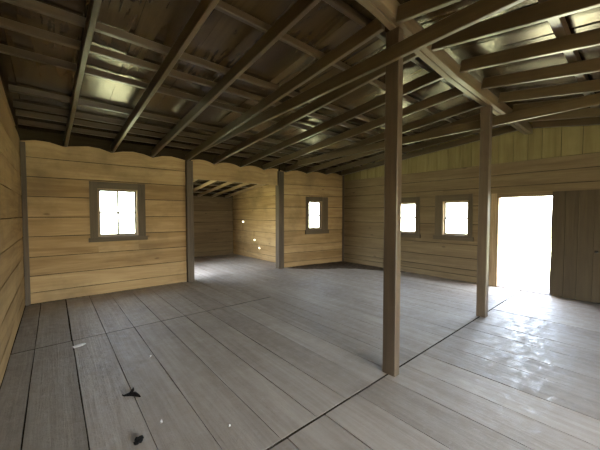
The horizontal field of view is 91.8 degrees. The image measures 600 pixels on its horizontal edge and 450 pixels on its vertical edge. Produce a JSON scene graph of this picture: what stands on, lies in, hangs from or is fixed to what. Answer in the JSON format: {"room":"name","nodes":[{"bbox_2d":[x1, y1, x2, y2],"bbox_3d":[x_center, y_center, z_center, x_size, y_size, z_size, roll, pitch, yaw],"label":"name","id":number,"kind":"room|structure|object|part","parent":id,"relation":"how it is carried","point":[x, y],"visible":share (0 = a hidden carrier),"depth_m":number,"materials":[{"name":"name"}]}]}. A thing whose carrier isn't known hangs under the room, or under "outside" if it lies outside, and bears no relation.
{"room":"farm building","nodes":[
{"label":"farm building","id":0,"kind":"room"},
{"bbox_2d":[0,73,24,385],"bbox_3d":[-1.523,-0.190,1.062,0.121,3.702,10.660,-2,3,-40],"label":"wall","id":1,"kind":"structure","parent":0,"point":[12,284],"depth_m":3.56,"materials":[{"name":"brown wood"}]},
{"bbox_2d":[17,128,187,304],"bbox_3d":[-3.828,-0.117,5.991,3.001,3.198,0.122,-2,3,-40],"label":"wall","id":2,"kind":"structure","parent":0,"point":[64,265],"depth_m":5.69,"materials":[{"name":"brown wood"}]},
{"bbox_2d":[20,141,30,305],"bbox_3d":[-4.792,-0.011,5.070,0.068,2.853,0.068,-2,3,-40],"label":"trim","id":3,"kind":"structure","parent":2,"relation":"attached to","point":[22,144],"depth_m":5.04,"materials":[{"name":"brown wood"}]},
{"bbox_2d":[88,181,147,241],"bbox_3d":[-3.756,-0.271,6.016,1.040,1.193,0.174,-2,3,-40],"label":"window","id":4,"kind":"structure","parent":2,"relation":"in","point":[95,187],"depth_m":5.99,"materials":[{"name":"brown wood"}]},
{"bbox_3d":[-3.791,-0.486,6.042,0.670,0.464,0.030,-2,3,-40],"label":"sash","id":5,"kind":"part","parent":4,"relation":"part of","materials":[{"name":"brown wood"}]},
{"bbox_3d":[-3.749,0.276,6.029,1.040,0.100,0.154,-2,3,-40],"label":"sill","id":6,"kind":"part","parent":4,"relation":"part of","materials":[{"name":"brown wood"}]},
{"bbox_3d":[-3.791,-0.023,6.059,0.670,0.464,0.030,-2,3,-40],"label":"sash","id":7,"kind":"part","parent":4,"relation":"part of","materials":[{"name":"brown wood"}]},
{"bbox_2d":[188,152,278,170],"bbox_3d":[-1.667,-1.468,7.778,2.670,0.628,0.090,-2,3,-40],"label":"trim","id":8,"kind":"structure","parent":2,"relation":"attached to","point":[201,156],"depth_m":7.58,"materials":[{"name":"brown wood"}]},
{"bbox_2d":[191,160,277,184],"bbox_3d":[-1.617,-1.368,7.716,2.521,0.483,0.030,-2,3,-40],"label":"wall","id":9,"kind":"structure","parent":2,"relation":"attached to","point":[202,169],"depth_m":7.58,"materials":[{"name":"brown wood"}]},
{"bbox_2d":[193,193,232,256],"bbox_3d":[-4.016,0.061,10.819,3.530,2.490,0.121,-2,3,-40],"label":"wall","id":10,"kind":"structure","parent":0,"point":[213,217],"depth_m":11.28,"materials":[{"name":"brown wood"}]},
{"bbox_2d":[193,179,256,194],"bbox_3d":[-2.864,-1.370,9.410,3.670,0.505,3.940,-2,3,-40],"label":"ceiling","id":11,"kind":"structure","parent":0,"point":[198,180],"depth_m":9.90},
{"bbox_2d":[193,180,215,191],"bbox_3d":[-3.042,-1.227,9.107,0.046,0.488,3.680,-2,3,-40],"label":"rafter","id":12,"kind":"object","parent":11,"relation":"attached to","point":[210,181],"visible":0.39,"depth_m":9.00,"materials":[{"name":"brown wood"}]},
{"bbox_2d":[194,191,230,193],"bbox_3d":[-3.701,-1.192,10.402,3.230,0.049,0.093,-2,3,-40],"label":"alcove purlin","id":13,"kind":"object","parent":11,"relation":"attached to","point":[194,191],"visible":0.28,"depth_m":10.62,"materials":[{"name":"brown wood"}]},
{"bbox_2d":[198,182,233,196],"bbox_3d":[-2.623,-1.240,9.462,0.046,0.488,3.680,-2,3,-40],"label":"rafter","id":14,"kind":"object","parent":11,"relation":"attached to","point":[226,183],"visible":0.72,"depth_m":9.64,"materials":[{"name":"brown wood"}]},
{"bbox_2d":[193,187,245,191],"bbox_3d":[-3.280,-1.244,9.904,3.230,0.049,0.094,-2,3,-40],"label":"alcove purlin","id":15,"kind":"object","parent":11,"relation":"attached to","point":[193,187],"visible":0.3,"depth_m":10.18,"materials":[{"name":"brown wood"}]},
{"bbox_2d":[193,182,249,187],"bbox_3d":[-2.826,-1.300,9.368,3.230,0.048,0.094,-2,3,-40],"label":"alcove purlin","id":16,"kind":"object","parent":11,"relation":"attached to","point":[193,182],"visible":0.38,"depth_m":9.47,"materials":[{"name":"brown wood"}]},
{"bbox_2d":[212,183,250,197],"bbox_3d":[-2.203,-1.253,9.818,0.046,0.488,3.680,-2,3,-40],"label":"rafter","id":17,"kind":"object","parent":11,"relation":"attached to","point":[242,184],"visible":0.72,"depth_m":10.01,"materials":[{"name":"brown wood"}]},
{"bbox_2d":[225,184,264,197],"bbox_3d":[-1.784,-1.266,10.174,0.047,0.488,3.680,-2,3,-40],"label":"rafter","id":18,"kind":"object","parent":11,"relation":"attached to","point":[257,185],"visible":0.72,"depth_m":10.37,"materials":[{"name":"brown wood"}]},
{"bbox_2d":[233,185,275,262],"bbox_3d":[-1.549,-0.128,10.467,0.047,2.893,3.860,-2,3,-40],"label":"wall","id":19,"kind":"structure","parent":0,"point":[255,237],"depth_m":10.49,"materials":[{"name":"brown wood"}]},
{"bbox_2d":[0,254,599,449],"bbox_3d":[0.295,1.438,5.147,8.060,0.051,14.380,-2,3,-40],"label":"floor","id":20,"kind":"structure","parent":0,"point":[288,358],"depth_m":3.00,"materials":[{"name":"grey wood"}]},
{"bbox_2d":[73,343,85,347],"bbox_3d":[-2.692,1.466,3.543,0.075,0.010,0.130,1,2,32],"label":"chip","id":21,"kind":"object","parent":20,"relation":"on","point":[81,344],"visible":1,"depth_m":3.53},
{"bbox_2d":[122,387,140,396],"bbox_3d":[-1.478,1.486,2.548,0.143,0.040,0.104,1,2,33],"label":"dead leaf","id":22,"kind":"object","parent":20,"relation":"on","point":[131,393],"visible":1,"depth_m":2.56,"materials":[{"name":"black plant"}]},
{"bbox_2d":[133,435,143,444],"bbox_3d":[-1.130,1.504,2.035,0.069,0.042,0.062,-2,3,-40],"label":"lump","id":23,"kind":"object","parent":20,"relation":"on","point":[139,439],"visible":1,"depth_m":2.02,"materials":[{"name":"black"}]},
{"bbox_2d":[185,160,194,281],"bbox_3d":[-2.631,-0.080,6.905,0.155,2.858,0.170,-2,3,-40],"label":"post","id":24,"kind":"object","parent":20,"relation":"on","point":[189,216],"visible":0.81,"depth_m":6.83,"materials":[{"name":"brown wood"}]},
{"bbox_2d":[275,171,283,268],"bbox_3d":[-0.599,-0.142,8.609,0.190,2.858,0.180,-2,3,-40],"label":"post","id":25,"kind":"object","parent":20,"relation":"on","point":[279,188],"visible":0.92,"depth_m":8.54,"materials":[{"name":"brown wood"}]},
{"bbox_2d":[289,261,402,271],"bbox_3d":[1.387,1.258,9.033,3.399,0.026,1.495,0,2,10],"label":"drift","id":26,"kind":"object","parent":20,"relation":"on","point":[341,264],"visible":0.95,"depth_m":8.87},
{"bbox_2d":[382,26,402,376],"bbox_3d":[0.916,-0.190,2.875,0.085,3.373,0.145,-2,3,-40],"label":"timber post","id":27,"kind":"object","parent":20,"relation":"on","point":[394,71],"visible":1,"depth_m":2.84,"materials":[{"name":"brown wood"}]},
{"bbox_2d":[202,0,524,151],"bbox_3d":[-0.204,-1.638,4.035,0.056,0.250,6.003,-2,3,-40],"label":"tie beam","id":28,"kind":"structure","parent":27,"relation":"attached to","point":[479,10],"depth_m":2.73,"materials":[{"name":"brown wood"}]},
{"bbox_2d":[356,0,531,134],"bbox_3d":[1.676,-1.935,3.401,7.845,0.340,0.139,-2,3,-40],"label":"ridge beam","id":29,"kind":"structure","parent":27,"relation":"on","point":[385,11],"depth_m":3.35,"materials":[{"name":"brown wood"}]},
{"bbox_2d":[64,0,101,146],"bbox_3d":[-2.582,-1.693,3.389,0.056,0.632,5.337,-2,3,-42],"label":"rafter","id":30,"kind":"object","parent":29,"relation":"attached to","point":[94,5],"visible":1,"depth_m":2.92,"materials":[{"name":"brown wood"}]},
{"bbox_2d":[18,119,343,170],"bbox_3d":[-1.525,-1.743,7.176,7.820,0.085,0.061,-2,3,-40],"label":"purlin","id":31,"kind":"object","parent":30,"relation":"on","point":[20,121],"visible":0.62,"depth_m":5.61,"materials":[{"name":"brown wood"}]},
{"bbox_2d":[111,0,219,151],"bbox_3d":[-2.030,-1.710,3.858,0.054,0.632,5.337,-2,3,-41],"label":"rafter","id":32,"kind":"object","parent":29,"relation":"attached to","point":[204,9],"visible":1,"depth_m":3.07,"materials":[{"name":"brown wood"}]},
{"bbox_2d":[151,0,320,156],"bbox_3d":[-1.501,-1.726,4.306,0.059,0.632,5.336,-2,3,-40],"label":"rafter","id":33,"kind":"object","parent":29,"relation":"attached to","point":[299,9],"visible":1,"depth_m":3.17,"materials":[{"name":"brown wood"}]},
{"bbox_2d":[185,18,384,159],"bbox_3d":[-0.938,-1.744,4.784,0.055,0.632,5.336,-2,3,-40],"label":"rafter","id":34,"kind":"object","parent":29,"relation":"attached to","point":[375,27],"visible":0.94,"depth_m":3.60,"materials":[{"name":"brown wood"}]},
{"bbox_2d":[213,53,417,163],"bbox_3d":[-0.419,-1.760,5.224,0.056,0.632,5.336,-2,3,-40],"label":"rafter","id":35,"kind":"object","parent":29,"relation":"attached to","point":[332,96],"visible":0.84,"depth_m":4.50,"materials":[{"name":"brown wood"}]},
{"bbox_2d":[239,70,442,166],"bbox_3d":[0.137,-1.777,5.696,0.057,0.632,5.336,-2,3,-40],"label":"rafter","id":36,"kind":"object","parent":29,"relation":"attached to","point":[433,76],"visible":0.88,"depth_m":4.90,"materials":[{"name":"brown wood"}]},
{"bbox_2d":[15,109,353,167],"bbox_3d":[-1.255,-1.770,6.856,7.820,0.085,0.062,-2,3,-40],"label":"purlin","id":37,"kind":"object","parent":36,"relation":"on","point":[18,112],"visible":0.62,"depth_m":5.16,"materials":[{"name":"brown wood"}]},
{"bbox_2d":[13,101,361,165],"bbox_3d":[-1.041,-1.792,6.604,7.820,0.085,0.063,-2,3,-40],"label":"purlin","id":38,"kind":"object","parent":36,"relation":"on","point":[16,104],"visible":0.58,"depth_m":4.88,"materials":[{"name":"brown wood"}]},
{"bbox_2d":[0,17,423,148],"bbox_3d":[0.242,-1.920,5.088,7.820,0.086,0.062,-2,3,-40],"label":"purlin","id":39,"kind":"object","parent":36,"relation":"on","point":[5,23],"visible":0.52,"depth_m":3.23,"materials":[{"name":"brown wood"}]},
{"bbox_2d":[1,0,439,144],"bbox_3d":[0.500,-1.945,4.782,7.820,0.086,0.062,-2,3,-40],"label":"purlin","id":40,"kind":"object","parent":36,"relation":"on","point":[33,5],"visible":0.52,"depth_m":2.97,"materials":[{"name":"brown wood"}]},
{"bbox_2d":[323,0,509,125],"bbox_3d":[1.484,-2.043,3.619,7.820,0.087,0.063,-2,3,-41],"label":"purlin","id":41,"kind":"object","parent":36,"relation":"on","point":[340,5],"visible":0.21,"depth_m":2.83,"materials":[{"name":"brown wood"}]},
{"bbox_2d":[263,87,464,169],"bbox_3d":[0.693,-1.794,6.168,0.056,0.632,5.336,-2,3,-40],"label":"rafter","id":42,"kind":"object","parent":29,"relation":"attached to","point":[454,92],"visible":0.89,"depth_m":5.45,"materials":[{"name":"brown wood"}]},
{"bbox_2d":[285,100,482,171],"bbox_3d":[1.281,-1.814,6.618,0.058,0.625,5.262,-2,3,-40],"label":"rafter","id":43,"kind":"object","parent":29,"relation":"attached to","point":[473,104],"visible":0.64,"depth_m":5.44,"materials":[{"name":"brown wood"}]},
{"bbox_2d":[8,84,374,162],"bbox_3d":[-0.716,-1.825,6.220,7.820,0.089,0.063,-2,3,-41],"label":"purlin","id":44,"kind":"object","parent":43,"relation":"on","point":[12,88],"visible":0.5,"depth_m":4.43,"materials":[{"name":"brown wood"}]},
{"bbox_2d":[0,44,405,153],"bbox_3d":[-0.083,-1.887,5.471,7.820,0.085,0.066,-2,3,-40],"label":"purlin","id":45,"kind":"object","parent":43,"relation":"on","point":[4,49],"visible":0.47,"depth_m":3.60,"materials":[{"name":"brown wood"}]},
{"bbox_2d":[197,0,478,134],"bbox_3d":[1.077,-2.003,4.100,7.820,0.086,0.068,-2,3,-40],"label":"purlin","id":46,"kind":"object","parent":43,"relation":"on","point":[222,6],"visible":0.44,"depth_m":3.08,"materials":[{"name":"brown wood"}]},
{"bbox_2d":[306,113,495,172],"bbox_3d":[1.879,-1.835,7.042,0.057,0.613,5.135,-2,3,-40],"label":"rafter","id":47,"kind":"object","parent":29,"relation":"attached to","point":[477,116],"visible":0.52,"depth_m":7.41,"materials":[{"name":"brown wood"}]},
{"bbox_2d":[325,123,508,174],"bbox_3d":[2.459,-1.856,7.454,0.056,0.602,5.012,-2,3,-40],"label":"rafter","id":48,"kind":"object","parent":29,"relation":"attached to","point":[443,139],"visible":0.72,"depth_m":7.04,"materials":[{"name":"brown wood"}]},
{"bbox_2d":[396,0,460,23],"bbox_3d":[2.467,-1.450,0.781,0.057,0.896,4.900,-2,3,-40],"label":"rafter","id":49,"kind":"object","parent":29,"relation":"attached to","point":[412,9],"visible":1,"depth_m":2.47,"materials":[{"name":"brown wood"}]},
{"bbox_2d":[341,125,517,175],"bbox_3d":[2.975,-1.874,7.820,0.056,0.592,4.903,-2,3,-40],"label":"rafter","id":50,"kind":"object","parent":29,"relation":"attached to","point":[508,129],"visible":0.76,"depth_m":7.23,"materials":[{"name":"brown wood"}]},
{"bbox_2d":[431,0,599,50],"bbox_3d":[2.986,-1.466,1.221,0.056,0.896,4.900,-2,3,-40],"label":"rafter","id":51,"kind":"object","parent":29,"relation":"attached to","point":[548,10],"visible":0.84,"depth_m":2.49,"materials":[{"name":"brown wood"}]},
{"bbox_2d":[460,28,599,72],"bbox_3d":[3.542,-1.483,1.692,0.056,0.896,4.900,-2,3,-40],"label":"rafter","id":52,"kind":"object","parent":29,"relation":"attached to","point":[590,38],"visible":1,"depth_m":2.98,"materials":[{"name":"brown wood"}]},
{"bbox_2d":[481,57,599,89],"bbox_3d":[4.099,-1.500,2.165,0.057,0.896,4.900,-2,3,-40],"label":"rafter","id":53,"kind":"object","parent":29,"relation":"attached to","point":[587,66],"visible":1,"depth_m":3.49,"materials":[{"name":"brown wood"}]},
{"bbox_2d":[498,79,599,102],"bbox_3d":[4.663,-1.517,2.644,0.055,0.896,4.900,-2,3,-40],"label":"rafter","id":54,"kind":"object","parent":29,"relation":"attached to","point":[591,85],"visible":1,"depth_m":4.00,"materials":[{"name":"brown wood"}]},
{"bbox_2d":[512,98,599,111],"bbox_3d":[5.219,-1.535,3.116,0.058,0.896,4.900,-2,3,-40],"label":"rafter","id":55,"kind":"object","parent":29,"relation":"attached to","point":[516,107],"visible":0.39,"depth_m":4.74,"materials":[{"name":"brown wood"}]},
{"bbox_2d":[523,107,599,121],"bbox_3d":[5.760,-1.551,3.575,0.056,0.896,4.900,-2,3,-40],"label":"rafter","id":56,"kind":"object","parent":29,"relation":"attached to","point":[588,112],"visible":0.61,"depth_m":4.90,"materials":[{"name":"brown wood"}]},
{"bbox_2d":[532,117,599,127],"bbox_3d":[6.241,-1.566,3.983,0.057,0.896,4.900,-2,3,-40],"label":"rafter","id":57,"kind":"object","parent":29,"relation":"attached to","point":[591,120],"visible":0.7,"depth_m":5.43,"materials":[{"name":"brown wood"}]},
{"bbox_2d":[476,105,492,317],"bbox_3d":[2.867,-0.189,4.522,0.120,3.251,0.130,-2,3,-40],"label":"timber post","id":58,"kind":"object","parent":20,"relation":"on","point":[486,113],"visible":1,"depth_m":4.48,"materials":[{"name":"brown wood"}]},
{"bbox_2d":[298,93,599,165],"bbox_3d":[1.880,-1.639,5.771,0.054,0.155,5.950,-2,3,-40],"label":"tie beam","id":59,"kind":"structure","parent":58,"relation":"attached to","point":[593,99],"depth_m":4.62,"materials":[{"name":"brown wood"}]},
{"bbox_2d":[0,0,599,166],"bbox_3d":[1.558,-1.738,3.623,8.764,0.956,11.500,-2,3,-40],"label":"ceiling","id":60,"kind":"structure","parent":0,"point":[223,40],"depth_m":3.47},
{"bbox_2d":[279,164,342,267],"bbox_3d":[0.487,-0.261,9.294,2.535,3.245,0.122,-1,2,-30],"label":"wall","id":61,"kind":"structure","parent":0,"point":[300,248],"depth_m":9.11,"materials":[{"name":"brown wood"}]},
{"bbox_2d":[305,197,328,233],"bbox_3d":[0.520,-0.308,9.287,0.895,1.170,0.165,-1,2,-30],"label":"window","id":62,"kind":"structure","parent":61,"relation":"in","point":[323,201],"depth_m":9.32,"materials":[{"name":"brown wood"}]},
{"bbox_3d":[0.448,-0.530,9.291,0.465,0.427,0.030,-1,2,-30],"label":"sash","id":63,"kind":"part","parent":62,"relation":"part of","materials":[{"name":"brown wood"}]},
{"bbox_3d":[0.448,-0.103,9.307,0.465,0.427,0.030,-1,2,-30],"label":"sash","id":64,"kind":"part","parent":62,"relation":"part of","materials":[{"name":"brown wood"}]},
{"bbox_3d":[0.525,0.202,9.296,0.895,0.150,0.145,-1,2,-30],"label":"sill","id":65,"kind":"part","parent":62,"relation":"part of","materials":[{"name":"brown wood"}]},
{"bbox_2d":[343,121,599,303],"bbox_3d":[4.711,-0.371,6.043,0.122,3.701,10.190,-2,3,-40],"label":"wall","id":66,"kind":"structure","parent":0,"point":[552,158],"depth_m":7.00,"materials":[{"name":"brown wood"}]},
{"bbox_2d":[342,176,343,260],"bbox_3d":[1.452,-0.203,9.759,0.048,2.894,0.050,-2,3,-40],"label":"trim","id":67,"kind":"structure","parent":66,"relation":"attached to","point":[343,176],"depth_m":9.74,"materials":[{"name":"brown wood"}]},
{"bbox_2d":[401,197,420,237],"bbox_3d":[2.947,-0.215,8.095,0.165,1.100,0.910,-2,3,-40],"label":"window","id":68,"kind":"structure","parent":66,"relation":"in","point":[405,200],"depth_m":7.83,"materials":[{"name":"brown wood"}]},
{"bbox_3d":[2.993,-0.404,8.107,0.030,0.402,0.560,-2,3,-40],"label":"sash","id":69,"kind":"part","parent":68,"relation":"part of","materials":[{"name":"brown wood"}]},
{"bbox_3d":[2.940,0.275,8.106,0.145,0.120,0.910,-2,3,-40],"label":"sill","id":70,"kind":"part","parent":68,"relation":"part of","materials":[{"name":"brown wood"}]},
{"bbox_2d":[433,194,473,241],"bbox_3d":[3.769,-0.185,7.127,0.165,1.110,0.930,-2,3,-40],"label":"window","id":71,"kind":"structure","parent":66,"relation":"in","point":[440,200],"depth_m":7.15,"materials":[{"name":"brown wood"}]},
{"bbox_3d":[3.762,0.310,7.139,0.145,0.120,0.930,-2,3,-40],"label":"sill","id":72,"kind":"part","parent":71,"relation":"part of","materials":[{"name":"brown wood"}]},
{"bbox_3d":[3.835,0.034,7.131,0.030,0.402,0.560,-2,3,-40],"label":"sash","id":73,"kind":"part","parent":71,"relation":"part of","materials":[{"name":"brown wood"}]},
{"bbox_3d":[3.835,-0.368,7.117,0.030,0.402,0.560,-2,3,-40],"label":"sash","id":74,"kind":"part","parent":71,"relation":"part of","materials":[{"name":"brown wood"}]},
{"bbox_2d":[489,191,552,295],"bbox_3d":[4.667,0.362,6.131,0.190,2.090,1.100,-2,3,-40],"label":"door frame","id":75,"kind":"structure","parent":66,"relation":"in","point":[495,218],"depth_m":6.41,"materials":[{"name":"brown wood"}]},
{"bbox_2d":[549,189,599,302],"bbox_3d":[5.195,0.373,5.291,0.090,2.020,0.982,-2,3,-40],"label":"door leaf","id":76,"kind":"structure","parent":75,"relation":"attached to","point":[568,229],"depth_m":5.39,"materials":[{"name":"brown wood"}]},
{"bbox_2d":[499,274,548,292],"bbox_3d":[5.410,1.520,6.883,1.820,0.220,3.000,-2,3,-40],"label":"floor","id":77,"kind":"structure","parent":0,"point":[504,280],"depth_m":6.99,"materials":[{"name":"white"}]},
{"label":"outside","id":78,"kind":"structure","parent":0,"visible":0},
{"bbox_2d":[101,220,550,280],"bbox_3d":[0.575,1.622,7.111,130.000,0.001,130.000,-2,3,-40],"label":"ground","id":79,"kind":"structure","parent":78,"point":[525,249],"depth_m":18.79,"materials":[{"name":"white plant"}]},
{"bbox_3d":[1.903,-1.432,0.302,0.054,0.896,4.900,-2,3,-40],"label":"rafter","id":80,"kind":"object","parent":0,"visible":0},
{"bbox_2d":[538,0,599,107],"bbox_3d":[2.325,-1.866,2.634,7.820,0.090,0.098,-2,3,-40],"label":"purlin","id":81,"kind":"object","parent":80,"relation":"on","point":[559,26],"visible":0.32,"depth_m":2.81,"materials":[{"name":"brown wood"}]}
]}

